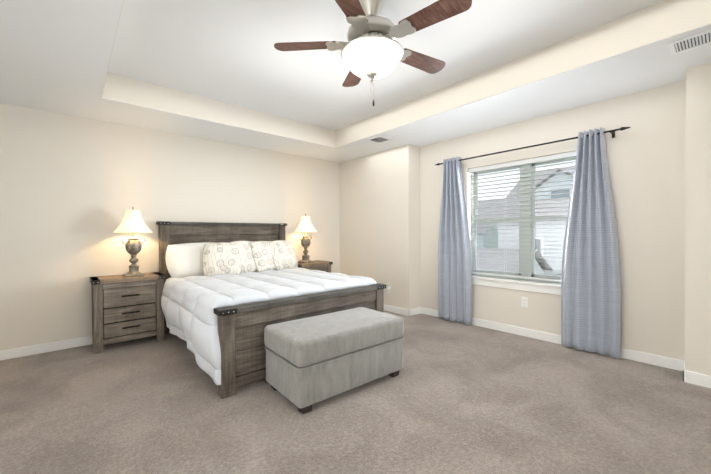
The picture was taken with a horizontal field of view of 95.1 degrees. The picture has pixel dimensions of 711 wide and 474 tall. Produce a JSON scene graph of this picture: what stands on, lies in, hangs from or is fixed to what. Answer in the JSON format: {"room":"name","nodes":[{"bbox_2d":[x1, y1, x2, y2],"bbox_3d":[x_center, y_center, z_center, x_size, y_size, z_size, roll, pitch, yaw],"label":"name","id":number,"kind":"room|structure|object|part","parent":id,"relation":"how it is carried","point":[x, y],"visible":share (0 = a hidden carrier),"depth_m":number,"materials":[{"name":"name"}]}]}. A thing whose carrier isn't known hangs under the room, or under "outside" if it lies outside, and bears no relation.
{"room":"bedroom","nodes":[
{"label":"bedroom","id":0,"kind":"room"},
{"bbox_2d":[0,103,339,350],"bbox_3d":[-1.984,-0.295,4.576,5.510,2.950,0.150,-1,1,-41],"label":"wall","id":1,"kind":"structure","parent":0,"point":[73,189],"depth_m":3.69,"materials":[{"name":"beige paint"}]},
{"bbox_2d":[0,336,91,360],"bbox_3d":[-2.066,1.136,4.400,4.760,0.095,0.016,-1,1,-41],"label":"baseboard","id":2,"kind":"structure","parent":1,"relation":"attached to","point":[77,342],"depth_m":3.37,"materials":[{"name":"white"}]},
{"bbox_2d":[0,310,710,473],"bbox_3d":[0.165,1.242,2.159,5.510,0.100,6.630,-1,1,-41],"label":"floor","id":3,"kind":"structure","parent":0,"point":[456,398],"depth_m":2.17,"materials":[{"name":"carpet"}]},
{"bbox_2d":[90,272,164,353],"bbox_3d":[-2.561,0.817,3.669,0.660,0.755,0.426,-1,1,-41],"label":"nightstand","id":4,"kind":"object","parent":3,"relation":"on","point":[126,308],"visible":1,"depth_m":3.52,"materials":[{"name":"brown wood"}]},
{"bbox_2d":[113,207,152,276],"bbox_3d":[-2.523,0.047,3.695,0.376,0.782,0.376,-1,1,-41],"label":"lamp","id":5,"kind":"object","parent":4,"relation":"on","point":[133,223],"visible":1,"depth_m":3.64,"materials":[{"name":"white fabric"}]},
{"bbox_3d":[-2.525,-0.176,3.693,0.376,0.255,0.376,-1,1,-41],"label":"lamp shade","id":6,"kind":"part","parent":5,"relation":"part of","materials":[{"name":"beige fabric"}]},
{"bbox_2d":[156,221,385,398],"bbox_3d":[-1.066,0.492,3.780,1.907,1.381,2.247,-1,1,-41],"label":"bed","id":7,"kind":"object","parent":3,"relation":"on","point":[231,292],"visible":0.94,"depth_m":3.21,"materials":[{"name":"white fabric"}]},
{"bbox_2d":[161,268,376,384],"bbox_3d":[-0.924,0.770,3.623,1.907,0.627,1.760,-1,1,-41],"label":"comforter","id":8,"kind":"object","parent":7,"relation":"on","point":[231,349],"depth_m":2.81,"materials":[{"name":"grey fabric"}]},
{"bbox_2d":[298,260,332,272],"bbox_3d":[-0.754,0.787,5.256,0.660,0.755,0.426,-1,1,-41],"label":"nightstand","id":9,"kind":"object","parent":3,"relation":"on","point":[325,266],"visible":0.27,"depth_m":5.17,"materials":[{"name":"brown wood"}]},
{"bbox_2d":[294,214,316,262],"bbox_3d":[-0.799,0.018,5.210,0.376,0.782,0.376,-1,1,-41],"label":"lamp","id":10,"kind":"object","parent":9,"relation":"on","point":[305,225],"visible":1,"depth_m":5.15,"materials":[{"name":"white fabric"}]},
{"bbox_3d":[-0.800,-0.205,5.207,0.376,0.255,0.376,-1,1,-41],"label":"lamp shade","id":11,"kind":"part","parent":10,"relation":"part of","materials":[{"name":"beige fabric"}]},
{"bbox_2d":[264,307,403,413],"bbox_3d":[-0.151,0.929,2.678,1.056,0.519,0.612,-1,1,-41],"label":"ottoman","id":12,"kind":"object","parent":3,"relation":"on","point":[310,361],"visible":1,"depth_m":2.41,"materials":[{"name":"grey fabric"}]},
{"bbox_2d":[680,368,710,387],"bbox_3d":[3.257,1.126,1.935,0.016,0.095,1.853,-1,1,-41],"label":"baseboard","id":13,"kind":"structure","parent":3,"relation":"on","point":[699,379],"depth_m":2.57,"materials":[{"name":"white"}]},
{"bbox_2d":[0,0,710,162],"bbox_3d":[0.089,-1.539,2.078,5.060,0.436,6.330,-1,1,-41],"label":"ceiling","id":14,"kind":"structure","parent":0,"point":[225,71],"depth_m":2.81,"materials":[{"name":"white paint"}]},
{"bbox_2d":[274,0,471,105],"bbox_3d":[0.150,-1.232,2.178,1.260,0.703,1.261,-1,1,-41],"label":"ceiling fan","id":15,"kind":"object","parent":14,"relation":"hanging from","point":[372,49],"visible":1,"depth_m":2.06,"materials":[{"name":"brown wood"}]},
{"bbox_3d":[0.110,-1.402,2.178,0.416,0.361,0.416,-1,1,-41],"label":"motor","id":16,"kind":"part","parent":15,"relation":"part of","materials":[{"name":"silver metal"}]},
{"bbox_3d":[0.112,-1.155,2.180,0.404,0.137,0.404,-1,1,-41],"label":"lamp shade","id":17,"kind":"part","parent":15,"relation":"part of","materials":[{"name":"white glass"}]},
{"bbox_2d":[367,136,392,143],"bbox_3d":[0.328,-1.345,4.499,0.270,0.009,0.250,-1,1,-41],"label":"ceiling vent","id":18,"kind":"object","parent":14,"relation":"in","point":[379,139],"visible":0.96,"depth_m":4.49,"materials":[{"name":"white metal"}]},
{"bbox_2d":[668,30,710,55],"bbox_3d":[2.468,-1.333,2.056,0.220,0.009,0.695,-1,1,-41],"label":"ceiling vent","id":19,"kind":"object","parent":14,"relation":"in","point":[691,42],"visible":1,"depth_m":2.24,"materials":[{"name":"white metal"}]},
{"bbox_2d":[339,144,420,309],"bbox_3d":[0.455,-0.322,5.541,0.570,2.950,1.620,-1,1,-41],"label":"wall","id":20,"kind":"structure","parent":0,"point":[379,205],"depth_m":5.10,"materials":[{"name":"beige paint"}]},
{"bbox_2d":[386,283,390,293],"bbox_3d":[0.504,0.798,5.043,0.041,0.156,0.070,-1,1,-41],"label":"outlet","id":21,"kind":"object","parent":20,"relation":"attached to","point":[388,288],"visible":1,"depth_m":5.03,"materials":[{"name":"white plastic"}]},
{"bbox_2d":[384,304,410,315],"bbox_3d":[0.261,1.109,5.348,0.013,0.095,1.603,-1,1,-41],"label":"baseboard","id":22,"kind":"structure","parent":20,"relation":"attached to","point":[406,312],"depth_m":4.91,"materials":[{"name":"white wood"}]},
{"bbox_2d":[420,80,685,360],"bbox_3d":[1.972,-0.315,3.905,0.150,2.950,2.840,-1,1,-41],"label":"wall","id":23,"kind":"structure","parent":0,"point":[646,155],"depth_m":3.09,"materials":[{"name":"beige paint"}]},
{"bbox_2d":[471,157,575,294],"bbox_3d":[2.006,-0.142,3.843,0.175,1.535,1.490,-1,1,-41],"label":"window","id":24,"kind":"structure","parent":23,"relation":"in","point":[526,235],"depth_m":3.86,"materials":[{"name":"grey plastic"}]},
{"bbox_2d":[469,151,576,281],"bbox_3d":[1.992,-0.209,3.830,0.073,1.391,1.396,-1,1,-41],"label":"window blinds","id":25,"kind":"object","parent":24,"relation":"attached to","point":[529,161],"visible":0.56,"depth_m":3.86,"materials":[{"name":"white plastic"}]},
{"bbox_2d":[521,297,527,307],"bbox_3d":[1.975,0.761,3.801,0.010,0.115,0.070,-1,1,-41],"label":"outlet","id":26,"kind":"object","parent":23,"relation":"attached to","point":[524,301],"visible":1,"depth_m":3.80,"materials":[{"name":"white plastic"}]},
{"bbox_2d":[435,127,630,358],"bbox_3d":[1.857,0.043,3.832,0.128,2.213,2.140,-1,1,-41],"label":"curtains","id":27,"kind":"object","parent":23,"relation":"attached to","point":[590,299],"visible":1,"depth_m":3.31,"materials":[{"name":"fabric"}]},
{"bbox_3d":[1.326,0.041,4.404,0.086,2.213,0.521,-1,1,-41],"label":"panel","id":28,"kind":"part","parent":27,"relation":"part of","materials":[{"name":"fabric"}]},
{"bbox_3d":[1.859,-1.006,3.829,0.102,0.076,2.140,-1,1,-41],"label":"rod","id":29,"kind":"part","parent":27,"relation":"part of","materials":[{"name":"black metal"}]},
{"bbox_3d":[2.336,0.046,3.255,0.086,2.213,0.501,-1,1,-41],"label":"panel","id":30,"kind":"part","parent":27,"relation":"part of","materials":[{"name":"fabric"}]},
{"bbox_2d":[419,307,684,370],"bbox_3d":[1.920,1.114,3.866,0.016,0.095,2.840,-1,1,-41],"label":"baseboard","id":31,"kind":"structure","parent":23,"relation":"attached to","point":[671,363],"depth_m":3.59,"materials":[{"name":"white wood"}]},
{"bbox_2d":[685,62,710,375],"bbox_3d":[3.481,-0.305,2.096,0.570,2.950,1.870,-1,1,-41],"label":"wall","id":32,"kind":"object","parent":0,"point":[698,241],"visible":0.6,"depth_m":2.56,"materials":[{"name":"beige paint"}]},
{"label":"outside","id":33,"kind":"structure","parent":0,"visible":0},
{"bbox_2d":[477,167,574,275],"bbox_3d":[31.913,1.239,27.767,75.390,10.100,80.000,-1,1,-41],"label":"neighboring house","id":34,"kind":"structure","parent":33,"point":[543,266],"depth_m":13.99,"materials":[{"name":"white"}]}
]}

